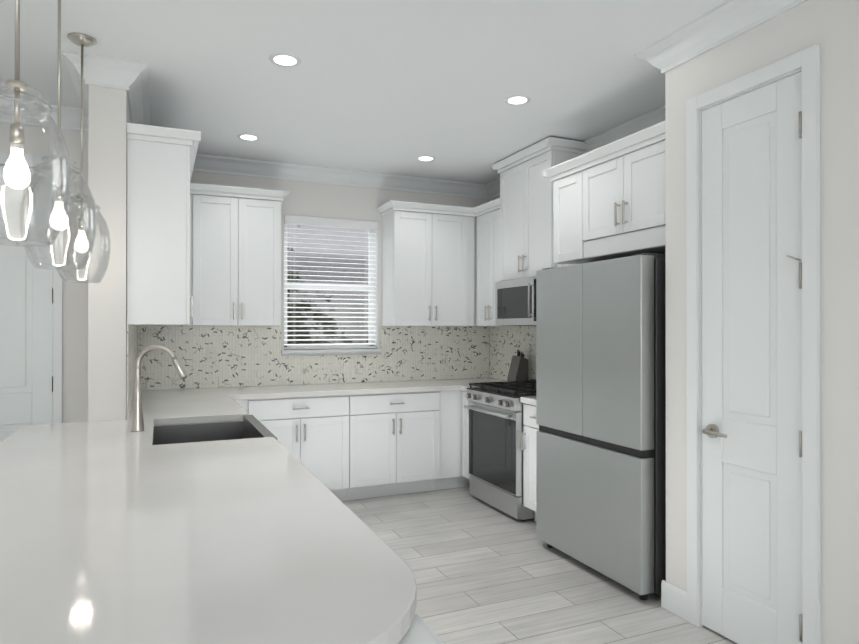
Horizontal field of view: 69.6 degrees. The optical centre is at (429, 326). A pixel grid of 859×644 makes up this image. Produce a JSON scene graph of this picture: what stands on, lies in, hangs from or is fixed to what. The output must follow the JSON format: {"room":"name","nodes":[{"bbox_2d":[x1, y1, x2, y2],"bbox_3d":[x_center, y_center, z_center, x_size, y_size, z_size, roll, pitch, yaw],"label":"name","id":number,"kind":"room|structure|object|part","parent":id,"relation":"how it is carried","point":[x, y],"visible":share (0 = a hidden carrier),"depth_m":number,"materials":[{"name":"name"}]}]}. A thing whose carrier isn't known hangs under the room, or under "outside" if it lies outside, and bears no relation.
{"room":"kitchen","nodes":[
{"label":"kitchen","id":0,"kind":"room"},
{"bbox_2d":[0,123,83,422],"bbox_3d":[-4.176,0.008,3.295,4.320,2.820,0.120,0,0,-24],"label":"wall","id":1,"kind":"structure","parent":0,"point":[72,293],"depth_m":4.03,"materials":[{"name":"white paint"}]},
{"bbox_2d":[0,165,52,441],"bbox_3d":[-2.799,0.195,3.850,0.800,2.424,0.057,0,0,-24],"label":"hall door","id":2,"kind":"structure","parent":1,"relation":"in","point":[26,342],"depth_m":3.94,"materials":[{"name":"white wood"}]},
{"bbox_3d":[-2.428,0.194,3.986,0.011,2.050,0.008,0,0,-24],"label":"hall door hinge","id":3,"kind":"part","parent":2,"relation":"part of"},
{"bbox_2d":[0,154,62,422],"bbox_3d":[-2.822,0.168,3.878,0.912,2.502,0.139,0,0,-24],"label":"door frame","id":4,"kind":"structure","parent":1,"relation":"attached to","point":[57,348],"depth_m":3.98,"materials":[{"name":"white wood"}]},
{"bbox_2d":[0,99,83,131],"bbox_3d":[-4.076,-1.344,3.220,4.200,0.118,0.105,0,0,-24],"label":"crown molding","id":5,"kind":"structure","parent":1,"relation":"attached to","point":[68,122],"depth_m":3.92,"materials":[{"name":"white"}]},
{"bbox_2d":[84,85,130,421],"bbox_3d":[-1.908,0.009,3.726,0.180,2.820,0.890,0,0,-24],"label":"wall","id":6,"kind":"structure","parent":0,"point":[94,352],"depth_m":3.33,"materials":[{"name":"white paint"}]},
{"bbox_2d":[63,51,103,131],"bbox_3d":[-1.980,-1.343,3.575,0.135,0.118,0.875,0,0,-24],"label":"crown molding","id":7,"kind":"structure","parent":6,"relation":"attached to","point":[92,76],"depth_m":3.28,"materials":[{"name":"white"}]},
{"bbox_2d":[116,60,149,135],"bbox_3d":[-1.909,-1.342,4.048,0.135,0.118,1.685,0,0,-24],"label":"crown molding","id":8,"kind":"structure","parent":6,"relation":"attached to","point":[132,77],"depth_m":3.44,"materials":[{"name":"white"}]},
{"bbox_2d":[127,325,138,417],"bbox_3d":[-1.984,0.247,4.137,0.008,0.513,1.625,0,0,-24],"label":"tile backsplash","id":9,"kind":"structure","parent":6,"relation":"attached to","point":[132,330],"depth_m":3.79,"materials":[{"name":"tile"}]},
{"bbox_2d":[127,131,193,325],"bbox_3d":[-1.692,-0.535,3.866,0.324,1.048,0.891,0,0,-24],"label":"upper cabinet","id":10,"kind":"object","parent":6,"relation":"attached to","point":[160,167],"depth_m":3.46,"materials":[{"name":"white wood"}]},
{"bbox_2d":[165,171,501,389],"bbox_3d":[-0.916,0.013,5.612,3.510,2.820,0.150,0,0,-24],"label":"wall","id":11,"kind":"structure","parent":0,"point":[311,199],"depth_m":5.55,"materials":[{"name":"white paint"}]},
{"bbox_2d":[182,182,289,325],"bbox_3d":[-1.582,-0.555,5.031,0.809,1.094,0.379,0,0,-24],"label":"upper cabinet","id":12,"kind":"object","parent":11,"relation":"attached to","point":[235,259],"visible":0.94,"depth_m":4.90,"materials":[{"name":"white wood"}]},
{"bbox_2d":[139,326,486,389],"bbox_3d":[-0.860,0.250,5.546,3.196,0.513,0.010,0,0,-24],"label":"tile backsplash","id":13,"kind":"structure","parent":11,"relation":"attached to","point":[246,356],"depth_m":5.36,"materials":[{"name":"tile"}]},
{"bbox_2d":[207,348,215,361],"bbox_3d":[-1.810,0.237,5.122,0.070,0.115,0.007,0,0,-24],"label":"electrical outlet","id":14,"kind":"object","parent":13,"relation":"attached to","point":[211,354],"visible":1,"depth_m":5.12,"materials":[{"name":"white plastic"}]},
{"bbox_2d":[327,367,339,374],"bbox_3d":[-0.857,0.393,5.539,0.115,0.070,0.007,0,0,-24],"label":"electrical outlet","id":15,"kind":"object","parent":13,"relation":"attached to","point":[333,370],"visible":1,"depth_m":5.54,"materials":[{"name":"white plastic"}]},
{"bbox_2d":[281,215,381,355],"bbox_3d":[-0.895,-0.362,5.603,0.910,1.230,0.185,0,0,-24],"label":"window","id":16,"kind":"structure","parent":11,"relation":"in","point":[373,237],"depth_m":5.66,"materials":[{"name":"white"}]},
{"bbox_2d":[284,215,377,229],"bbox_3d":[-0.885,-0.935,5.580,0.850,0.073,0.087,0,0,-24],"label":"blind valance","id":17,"kind":"object","parent":16,"relation":"attached to","point":[319,221],"visible":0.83,"depth_m":5.53,"materials":[{"name":"white plastic"}]},
{"bbox_2d":[284,228,375,349],"bbox_3d":[-0.889,-0.354,5.588,0.840,1.106,0.059,0,0,-24],"label":"window blind slats","id":18,"kind":"structure","parent":17,"relation":"hanging from","point":[341,347],"depth_m":5.57,"materials":[{"name":"white plastic"}]},
{"bbox_2d":[193,154,483,198],"bbox_3d":[-0.842,-1.338,5.508,3.200,0.118,0.105,0,0,-24],"label":"crown molding","id":19,"kind":"structure","parent":11,"relation":"attached to","point":[203,163],"depth_m":5.50,"materials":[{"name":"white"}]},
{"bbox_2d":[376,200,476,325],"bbox_3d":[0.131,-0.553,5.780,1.194,1.094,0.379,0,0,-24],"label":"upper cabinet","id":20,"kind":"object","parent":11,"relation":"attached to","point":[429,266],"visible":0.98,"depth_m":5.59,"materials":[{"name":"white wood"}]},
{"bbox_2d":[474,198,500,325],"bbox_3d":[0.661,-0.554,5.585,0.379,1.094,0.513,0,0,-24],"label":"upper cabinet","id":21,"kind":"object","parent":11,"relation":"attached to","point":[488,248],"visible":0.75,"depth_m":5.55,"materials":[{"name":"white wood"}]},
{"bbox_2d":[487,326,535,380],"bbox_3d":[1.008,0.258,5.253,0.008,0.529,1.980,0,0,-24],"label":"tile backsplash","id":22,"kind":"structure","parent":11,"relation":"attached to","point":[503,342],"depth_m":5.87,"materials":[{"name":"tile"}]},
{"bbox_2d":[525,347,529,360],"bbox_3d":[0.878,0.243,5.529,0.007,0.115,0.070,0,0,-24],"label":"electrical outlet","id":23,"kind":"object","parent":22,"relation":"attached to","point":[527,353],"visible":0.96,"depth_m":5.53,"materials":[{"name":"white plastic"}]},
{"bbox_2d":[491,137,591,280],"bbox_3d":[0.896,-0.888,4.993,0.424,0.999,0.872,0,0,-24],"label":"upper cabinet","id":24,"kind":"object","parent":11,"relation":"attached to","point":[526,218],"visible":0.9,"depth_m":4.87,"materials":[{"name":"white wood"}]},
{"bbox_2d":[495,276,535,325],"bbox_3d":[0.882,-0.198,4.986,0.453,0.375,0.752,0,0,-24],"label":"microwave","id":25,"kind":"object","parent":24,"relation":"attached to","point":[511,302],"depth_m":4.95,"materials":[{"name":"silver metal"}]},
{"bbox_3d":[0.771,-0.204,4.726,0.040,0.263,0.016,0,0,-24],"label":"microwave handle","id":26,"kind":"part","parent":25,"relation":"part of","materials":[{"name":"silver metal"}]},
{"bbox_2d":[0,0,727,183],"bbox_3d":[-0.672,-1.458,0.755,9.000,0.100,9.350,0,0,-24],"label":"ceiling","id":27,"kind":"structure","parent":0,"point":[395,87],"depth_m":3.37,"materials":[{"name":"white paint"}]},
{"bbox_2d":[6,0,27,149],"bbox_3d":[-1.091,-0.938,1.635,0.124,0.936,0.124,0,0,-24],"label":"stem","id":28,"kind":"object","parent":27,"relation":"hanging from","point":[16,134],"visible":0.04,"depth_m":1.63,"materials":[{"name":"silver metal"}]},
{"bbox_2d":[3,148,29,188],"bbox_3d":[-1.091,-0.417,1.634,0.060,0.105,0.060,0,0,-24],"label":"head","id":29,"kind":"object","parent":28,"relation":"attached to","point":[16,174],"depth_m":1.62},
{"bbox_2d":[0,82,71,246],"bbox_3d":[-1.091,-0.428,1.634,0.250,0.413,0.250,0,0,-24],"label":"shade","id":30,"kind":"object","parent":28,"relation":"attached to","point":[51,227],"visible":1,"depth_m":1.72,"materials":[{"name":"clear glass"}]},
{"bbox_2d":[51,0,60,157],"bbox_3d":[-1.391,-0.936,2.322,0.124,0.936,0.124,0,0,-24],"label":"stem","id":31,"kind":"object","parent":27,"relation":"hanging from","point":[59,72],"visible":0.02,"depth_m":2.32,"materials":[{"name":"silver metal"}]},
{"bbox_2d":[19,156,96,269],"bbox_3d":[-1.391,-0.426,2.321,0.250,0.413,0.250,0,0,-24],"label":"shade","id":32,"kind":"object","parent":31,"relation":"attached to","point":[37,260],"visible":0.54,"depth_m":2.36,"materials":[{"name":"clear glass"}]},
{"bbox_2d":[61,217,67,229],"bbox_3d":[-1.391,-0.415,2.321,0.060,0.105,0.060,0,0,-24],"label":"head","id":33,"kind":"object","parent":31,"relation":"attached to","point":[65,223],"depth_m":2.32},
{"bbox_2d":[67,33,96,230],"bbox_3d":[-1.692,-0.934,3.009,0.124,0.936,0.124,0,0,-24],"label":"stem","id":34,"kind":"object","parent":27,"relation":"hanging from","point":[82,40],"visible":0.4,"depth_m":3.00,"materials":[{"name":"silver metal"}]},
{"bbox_2d":[75,231,82,251],"bbox_3d":[-1.692,-0.413,3.008,0.060,0.105,0.060,0,0,-24],"label":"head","id":35,"kind":"object","parent":34,"relation":"attached to","point":[79,236],"depth_m":2.98},
{"bbox_2d":[52,196,110,282],"bbox_3d":[-1.692,-0.424,3.008,0.250,0.413,0.250,0,0,-24],"label":"shade","id":36,"kind":"object","parent":34,"relation":"attached to","point":[102,266],"visible":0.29,"depth_m":3.06,"materials":[{"name":"clear glass"}]},
{"bbox_2d":[237,133,260,140],"bbox_3d":[-1.331,-1.396,4.555,0.168,0.006,0.168,0,0,-24],"label":"recessed light","id":37,"kind":"object","parent":27,"relation":"in","point":[248,137],"visible":1,"depth_m":4.55,"materials":[{"name":"white"}]},
{"bbox_2d":[269,53,301,66],"bbox_3d":[-0.758,-1.399,3.245,0.168,0.006,0.168,0,0,-24],"label":"recessed light","id":38,"kind":"object","parent":27,"relation":"in","point":[285,59],"visible":1,"depth_m":3.23,"materials":[{"name":"white"}]},
{"bbox_2d":[416,155,435,160],"bbox_3d":[-0.030,-1.395,5.124,0.168,0.006,0.168,0,0,-24],"label":"recessed light","id":39,"kind":"object","parent":27,"relation":"in","point":[425,158],"visible":1,"depth_m":5.11,"materials":[{"name":"white plastic"}]},
{"bbox_2d":[504,95,530,104],"bbox_3d":[0.543,-1.398,3.814,0.168,0.006,0.168,0,0,-24],"label":"recessed light","id":40,"kind":"object","parent":27,"relation":"in","point":[517,99],"visible":1,"depth_m":3.80,"materials":[{"name":"white"}]},
{"bbox_2d":[507,349,527,380],"bbox_3d":[0.778,0.354,5.474,0.145,0.305,0.150,0,0,-24],"label":"knife block","id":41,"kind":"object","parent":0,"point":[518,370],"visible":0.83,"depth_m":5.43,"materials":[{"name":"grey wood"}]},
{"bbox_2d":[342,486,736,643],"bbox_3d":[-0.812,1.462,1.069,9.000,0.100,10.050,0,0,-24],"label":"floor","id":42,"kind":"structure","parent":0,"point":[484,572],"depth_m":3.40,"materials":[{"name":"grey tile"}]},
{"bbox_2d":[157,421,234,425],"bbox_3d":[-1.407,0.981,3.579,0.618,0.874,0.259,0,0,-24],"label":"base cabinet","id":43,"kind":"object","parent":42,"relation":"on","point":[194,423],"visible":0.04,"depth_m":3.46,"materials":[{"name":"white wood"}]},
{"bbox_2d":[235,400,247,411],"bbox_3d":[-1.850,0.984,4.790,0.778,0.874,0.598,0,0,-24],"label":"base cabinet","id":44,"kind":"object","parent":42,"relation":"on","point":[243,404],"depth_m":4.66,"materials":[{"name":"white wood"}]},
{"bbox_2d":[248,395,348,500],"bbox_3d":[-1.121,0.985,5.080,0.790,0.874,0.652,0,0,-24],"label":"base cabinet","id":45,"kind":"object","parent":42,"relation":"on","point":[311,434],"visible":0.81,"depth_m":4.87,"materials":[{"name":"white wood"}]},
{"bbox_2d":[346,391,439,499],"bbox_3d":[-0.393,0.986,5.399,0.800,0.874,0.652,0,0,-24],"label":"base cabinet","id":46,"kind":"object","parent":42,"relation":"on","point":[394,443],"visible":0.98,"depth_m":5.13,"materials":[{"name":"white wood"}]},
{"bbox_2d":[228,378,506,399],"bbox_3d":[-0.537,0.528,5.339,2.768,0.040,0.648,0,0,-24],"label":"countertop","id":47,"kind":"structure","parent":46,"relation":"on","point":[333,389],"depth_m":5.16,"materials":[{"name":"stone"}]},
{"bbox_2d":[398,612,443,643],"bbox_3d":[-0.384,0.976,1.216,0.638,0.874,0.729,0,0,-24],"label":"base cabinet","id":48,"kind":"object","parent":42,"relation":"on","point":[420,631],"visible":0.02,"depth_m":1.05,"materials":[{"name":"white wood"}]},
{"bbox_2d":[0,387,416,643],"bbox_3d":[-1.335,0.522,2.861,1.118,0.040,4.548,0,0,-24],"label":"countertop","id":49,"kind":"structure","parent":48,"relation":"on","point":[115,532],"depth_m":1.41,"materials":[{"name":"stone"}]},
{"bbox_2d":[131,345,187,431],"bbox_3d":[-1.313,0.294,3.008,0.253,0.415,0.150,0,0,-24],"label":"faucet","id":50,"kind":"object","parent":49,"relation":"on","point":[137,422],"visible":1,"depth_m":2.97,"materials":[{"name":"silver metal"}]},
{"bbox_2d":[153,415,276,444],"bbox_3d":[-1.109,0.636,3.108,0.534,0.252,0.834,0,0,-24],"label":"sink basin","id":51,"kind":"object","parent":49,"relation":"in","point":[249,426],"visible":0.12,"depth_m":3.45,"materials":[{"name":"silver metal"}]},
{"bbox_2d":[435,390,468,489],"bbox_3d":[0.342,0.987,5.750,0.828,0.874,0.598,0,0,-24],"label":"base cabinet","id":52,"kind":"object","parent":42,"relation":"on","point":[450,410],"visible":0.35,"depth_m":5.36,"materials":[{"name":"white wood"}]},
{"bbox_2d":[462,391,469,478],"bbox_3d":[0.594,0.986,5.393,0.652,0.874,0.217,0,0,-24],"label":"base cabinet","id":53,"kind":"object","parent":42,"relation":"on","point":[465,443],"visible":0.19,"depth_m":5.32,"materials":[{"name":"white wood"}]},
{"bbox_2d":[460,382,480,390],"bbox_3d":[0.603,0.528,5.382,0.646,0.040,0.186,0,0,-24],"label":"countertop","id":54,"kind":"structure","parent":53,"relation":"on","point":[463,385],"depth_m":5.34,"materials":[{"name":"stone"}]},
{"bbox_2d":[464,379,535,520],"bbox_3d":[0.740,0.939,4.921,0.707,0.965,0.752,0,0,-24],"label":"range","id":55,"kind":"object","parent":42,"relation":"on","point":[495,466],"depth_m":4.72,"materials":[{"name":"silver metal"}]},
{"bbox_3d":[0.441,0.565,4.791,0.041,0.054,0.656,0,0,-24],"label":"range knob","id":56,"kind":"part","parent":55,"relation":"part of","materials":[{"name":"silver metal"}]},
{"bbox_3d":[0.446,0.656,4.793,0.065,0.024,0.662,0,0,-24],"label":"kitchen range handle","id":57,"kind":"part","parent":55,"relation":"part of","materials":[{"name":"silver metal"}]},
{"bbox_3d":[0.744,0.485,4.923,0.590,0.038,0.728,0,0,-24],"label":"range top","id":58,"kind":"part","parent":55,"relation":"part of","materials":[{"name":"black metal"}]},
{"bbox_2d":[521,404,538,521],"bbox_3d":[1.027,0.983,4.404,0.652,0.874,0.412,0,0,-24],"label":"base cabinet","id":59,"kind":"object","parent":42,"relation":"on","point":[528,437],"visible":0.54,"depth_m":4.41,"materials":[{"name":"white wood"}]},
{"bbox_2d":[520,396,535,404],"bbox_3d":[1.034,0.525,4.401,0.643,0.040,0.421,0,0,-24],"label":"countertop","id":60,"kind":"structure","parent":59,"relation":"on","point":[531,400],"depth_m":4.39,"materials":[{"name":"stone"}]},
{"bbox_2d":[536,253,665,599],"bbox_3d":[1.232,0.520,3.732,0.760,1.797,0.955,0,0,-24],"label":"fridge","id":61,"kind":"object","parent":42,"relation":"on","point":[659,457],"depth_m":3.39,"materials":[{"name":"grey metal"}]},
{"bbox_3d":[0.925,0.501,3.598,0.090,1.735,0.955,0,0,-24],"label":"fridge door","id":62,"kind":"part","parent":61,"relation":"part of","materials":[{"name":"silver metal"}]},
{"bbox_3d":[1.219,0.520,3.726,0.691,1.797,0.947,0,0,-24],"label":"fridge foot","id":63,"kind":"part","parent":61,"relation":"part of","materials":[{"name":"silver metal"}]},
{"bbox_2d":[550,178,569,266],"bbox_3d":[1.147,-0.556,4.475,0.379,1.094,0.390,0,0,-24],"label":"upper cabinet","id":64,"kind":"object","parent":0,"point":[560,265],"depth_m":4.54,"materials":[{"name":"white wood"}]},
{"bbox_2d":[661,66,679,587],"bbox_3d":[1.526,0.007,3.199,0.670,2.820,0.130,0,0,-24],"label":"wall","id":65,"kind":"structure","parent":0,"point":[672,77],"depth_m":3.08,"materials":[{"name":"white paint"}]},
{"bbox_2d":[484,106,664,198],"bbox_3d":[1.190,-1.340,4.724,0.105,0.118,2.930,0,0,-24],"label":"crown molding","id":66,"kind":"structure","parent":65,"relation":"attached to","point":[492,189],"depth_m":4.35,"materials":[{"name":"white wood"}]},
{"bbox_2d":[541,121,665,264],"bbox_3d":[1.286,-0.733,3.777,0.684,0.624,1.112,0,0,-24],"label":"upper cabinet","id":67,"kind":"object","parent":65,"relation":"attached to","point":[609,207],"visible":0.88,"depth_m":3.59,"materials":[{"name":"white wood"}]},
{"bbox_2d":[661,580,686,620],"bbox_3d":[-0.502,1.343,0.359,8.700,0.135,8.200,0,0,-24],"label":"baseboard","id":68,"kind":"structure","parent":65,"relation":"attached to","point":[674,599],"depth_m":3.05,"materials":[{"name":"white wood"}]},
{"bbox_2d":[680,0,827,643],"bbox_3d":[1.439,0.006,2.713,0.120,2.820,0.690,0,0,-24],"label":"wall","id":69,"kind":"structure","parent":0,"point":[804,26],"depth_m":2.61,"materials":[{"name":"white paint"}]},
{"bbox_2d":[634,0,808,73],"bbox_3d":[1.313,-1.345,2.723,0.105,0.118,1.045,0,0,-24],"label":"crown molding","id":70,"kind":"structure","parent":69,"relation":"attached to","point":[724,22],"depth_m":2.80,"materials":[{"name":"white wood"}]},
{"bbox_2d":[701,71,802,643],"bbox_3d":[1.375,0.192,2.682,0.096,2.424,0.506,0,0,-24],"label":"pantry door","id":71,"kind":"structure","parent":69,"relation":"in","point":[751,371],"depth_m":2.67,"materials":[{"name":"white wood"}]},
{"bbox_3d":[1.300,0.481,2.807,0.060,0.064,0.147,0,0,-24],"label":"pantry door handle","id":72,"kind":"part","parent":71,"relation":"part of","materials":[{"name":"silver metal"}]},
{"bbox_3d":[1.456,0.196,2.463,0.052,2.104,0.038,0,0,-24],"label":"pantry door hinge","id":73,"kind":"part","parent":71,"relation":"part of","materials":[{"name":"silver metal"}]},
{"bbox_2d":[686,44,820,643],"bbox_3d":[1.431,0.162,2.709,0.139,2.508,0.646,0,0,-24],"label":"door frame","id":74,"kind":"structure","parent":69,"relation":"attached to","point":[807,60],"depth_m":2.44,"materials":[{"name":"white wood"}]},
{"bbox_2d":[828,0,858,643],"bbox_3d":[1.924,0.006,2.477,0.820,2.820,0.130,0,0,-24],"label":"wall","id":75,"kind":"structure","parent":0,"point":[843,15],"depth_m":2.31,"materials":[{"name":"white paint"}]},
{"label":"outside","id":76,"kind":"structure","parent":0,"visible":0},
{"bbox_2d":[287,224,367,343],"bbox_3d":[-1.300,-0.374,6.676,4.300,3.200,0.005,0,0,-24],"label":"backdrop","id":77,"kind":"structure","parent":76,"point":[337,254],"depth_m":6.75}
]}

